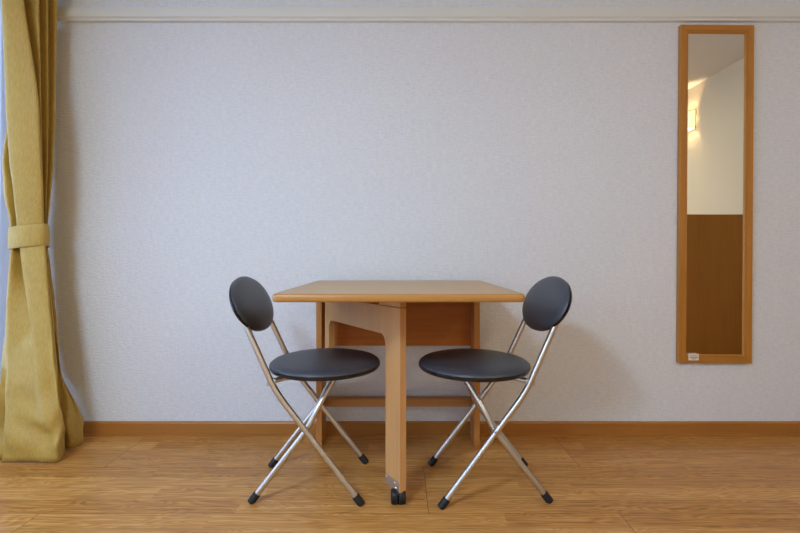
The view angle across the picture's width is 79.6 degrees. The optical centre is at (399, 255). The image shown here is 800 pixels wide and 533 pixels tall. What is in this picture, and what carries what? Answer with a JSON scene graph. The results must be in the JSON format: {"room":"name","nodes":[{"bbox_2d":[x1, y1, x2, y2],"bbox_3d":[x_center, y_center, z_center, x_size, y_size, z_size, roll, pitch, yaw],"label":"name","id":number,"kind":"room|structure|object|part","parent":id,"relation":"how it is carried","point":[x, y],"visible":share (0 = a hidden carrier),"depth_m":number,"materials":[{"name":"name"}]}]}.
{"room":"dining room","nodes":[
{"label":"dining room","id":0,"kind":"room"},
{"bbox_2d":[0,436,799,532],"bbox_3d":[0.450,0.850,0.222,4.740,0.080,4.140,0,0,0],"label":"floor","id":1,"kind":"structure","parent":0,"point":[102,484],"depth_m":1.69,"materials":[{"name":"brown wood"}]},
{"bbox_2d":[229,276,379,506],"bbox_3d":[-0.323,0.444,1.714,0.504,0.743,0.426,0,0,-1],"label":"folding chair","id":2,"kind":"object","parent":1,"relation":"on","point":[250,302],"visible":1,"depth_m":1.59,"materials":[{"name":"grey plastic"}]},
{"bbox_3d":[-0.518,0.167,1.709,0.096,0.188,0.406,0,0,-2],"label":"backrest","id":3,"kind":"part","parent":2,"relation":"part of","materials":[{"name":"black leather"}]},
{"bbox_3d":[-0.307,0.409,1.715,0.261,0.026,0.316,0,0,-2],"label":"seat frame","id":4,"kind":"part","parent":2,"relation":"part of","materials":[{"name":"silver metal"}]},
{"bbox_3d":[-0.350,0.603,1.616,0.281,0.402,0.092,0,0,-2],"label":"leg","id":5,"kind":"part","parent":2,"relation":"part of","materials":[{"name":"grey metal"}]},
{"bbox_3d":[-0.334,0.483,1.588,0.418,0.642,0.083,0,0,-2],"label":"leg","id":6,"kind":"part","parent":2,"relation":"part of","materials":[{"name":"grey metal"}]},
{"bbox_3d":[-0.351,0.603,1.829,0.291,0.402,0.058,0,0,14],"label":"leg","id":7,"kind":"part","parent":2,"relation":"part of","materials":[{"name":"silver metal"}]},
{"bbox_3d":[-0.345,0.483,1.863,0.423,0.642,0.066,0,0,-11],"label":"leg","id":8,"kind":"part","parent":2,"relation":"part of","materials":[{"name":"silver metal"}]},
{"bbox_3d":[-0.266,0.370,1.716,0.388,0.024,0.425,0,0,-2],"label":"seat","id":9,"kind":"part","parent":2,"relation":"part of","materials":[{"name":"black leather"}]},
{"bbox_2d":[272,281,524,503],"bbox_3d":[-0.004,0.460,1.774,0.738,0.700,0.773,0,0,0],"label":"folding table","id":10,"kind":"object","parent":1,"relation":"on","point":[394,315],"visible":0.94,"depth_m":1.83,"materials":[{"name":"laminate"}]},
{"bbox_3d":[-0.344,0.472,2.092,0.025,0.676,0.115,0,0,0],"label":"panel","id":11,"kind":"part","parent":10,"relation":"part of","materials":[{"name":"brown wood"}]},
{"bbox_3d":[-0.148,0.469,1.794,0.024,0.598,0.566,0,0,-34],"label":"gate leg","id":12,"kind":"part","parent":10,"relation":"part of","materials":[{"name":"brown wood"}]},
{"bbox_3d":[-0.026,0.751,1.590,0.003,0.032,0.079,0,0,-34],"label":"caster plate","id":13,"kind":"part","parent":10,"relation":"part of","materials":[{"name":"silver metal"}]},
{"bbox_3d":[-0.009,0.266,2.138,0.645,0.264,0.020,0,0,0],"label":"panel","id":14,"kind":"part","parent":10,"relation":"part of","materials":[{"name":"brown wood"}]},
{"bbox_3d":[0.327,0.472,2.092,0.025,0.676,0.115,0,0,0],"label":"panel","id":15,"kind":"part","parent":10,"relation":"part of","materials":[{"name":"brown wood"}]},
{"bbox_2d":[419,276,571,509],"bbox_3d":[0.318,0.444,1.707,0.504,0.743,0.426,0,0,-2],"label":"folding chair","id":16,"kind":"object","parent":1,"relation":"on","point":[547,303],"visible":1,"depth_m":1.59,"materials":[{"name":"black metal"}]},
{"bbox_3d":[0.261,0.370,1.705,0.388,0.024,0.425,0,0,-2],"label":"seat","id":17,"kind":"part","parent":16,"relation":"part of","materials":[{"name":"black leather"}]},
{"bbox_3d":[0.327,0.483,1.834,0.418,0.642,0.083,0,0,-2],"label":"leg","id":18,"kind":"part","parent":16,"relation":"part of","materials":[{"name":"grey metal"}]},
{"bbox_3d":[0.338,0.603,1.824,0.291,0.402,0.058,0,0,-18],"label":"leg","id":19,"kind":"part","parent":16,"relation":"part of","materials":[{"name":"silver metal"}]},
{"bbox_3d":[0.338,0.483,1.582,0.418,0.642,0.083,0,0,-2],"label":"leg","id":20,"kind":"part","parent":16,"relation":"part of","materials":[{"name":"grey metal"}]},
{"bbox_3d":[0.348,0.603,1.593,0.291,0.402,0.058,0,0,13],"label":"leg","id":21,"kind":"part","parent":16,"relation":"part of","materials":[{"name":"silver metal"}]},
{"bbox_3d":[0.302,0.409,1.707,0.261,0.026,0.316,0,0,-2],"label":"seat frame","id":22,"kind":"part","parent":16,"relation":"part of","materials":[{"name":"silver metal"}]},
{"bbox_3d":[0.513,0.167,1.716,0.096,0.188,0.406,0,0,-2],"label":"backrest","id":23,"kind":"part","parent":16,"relation":"part of","materials":[{"name":"black leather"}]},
{"bbox_2d":[48,0,799,420],"bbox_3d":[0.450,-0.375,2.232,4.740,2.370,0.120,0,0,0],"label":"wall","id":24,"kind":"structure","parent":0,"point":[191,160],"depth_m":2.17,"materials":[{"name":"paint"}]},
{"bbox_2d":[57,7,799,22],"bbox_3d":[0.450,-1.087,2.157,4.500,0.062,0.030,0,0,0],"label":"trim","id":25,"kind":"structure","parent":24,"relation":"attached to","point":[64,14],"depth_m":2.15,"materials":[{"name":"white"}]},
{"bbox_2d":[83,421,799,435],"bbox_3d":[0.450,0.778,2.164,4.500,0.063,0.016,0,0,0],"label":"baseboard","id":26,"kind":"structure","parent":24,"relation":"attached to","point":[90,428],"depth_m":2.16,"materials":[{"name":"brown wood"}]},
{"bbox_2d":[676,25,753,362],"bbox_3d":[1.417,-0.278,2.159,0.329,1.516,0.022,0,0,0],"label":"wall mirror","id":27,"kind":"object","parent":24,"relation":"attached to","point":[716,62],"visible":1,"depth_m":2.16,"materials":[{"name":"brown wood"}]},
{"bbox_3d":[1.412,0.461,2.160,0.329,0.038,0.020,0,0,0],"label":"frame rail","id":28,"kind":"part","parent":27,"relation":"part of","materials":[{"name":"wood"}]},
{"bbox_3d":[1.423,-1.017,2.160,0.329,0.038,0.020,0,0,0],"label":"frame rail","id":29,"kind":"part","parent":27,"relation":"part of","materials":[{"name":"wood"}]},
{"bbox_3d":[-1.860,-0.375,0.222,0.120,2.370,3.900,0,0,0],"label":"wall","id":30,"kind":"structure","parent":0,"visible":0},
{"bbox_2d":[0,0,9,378],"bbox_3d":[-1.735,-0.318,0.672,0.048,2.215,2.920,0,0,0],"label":"sheer curtain","id":31,"kind":"object","parent":30,"relation":"hanging from","point":[4,218],"visible":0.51,"depth_m":2.11,"materials":[{"name":"white fabric"}]},
{"bbox_2d":[0,0,83,462],"bbox_3d":[-1.510,-0.309,2.014,0.360,2.231,0.307,0,0,0],"label":"curtain","id":32,"kind":"object","parent":30,"relation":"hanging from","point":[40,418],"visible":1,"depth_m":1.92,"materials":[{"name":"yellow fabric"}]}
]}

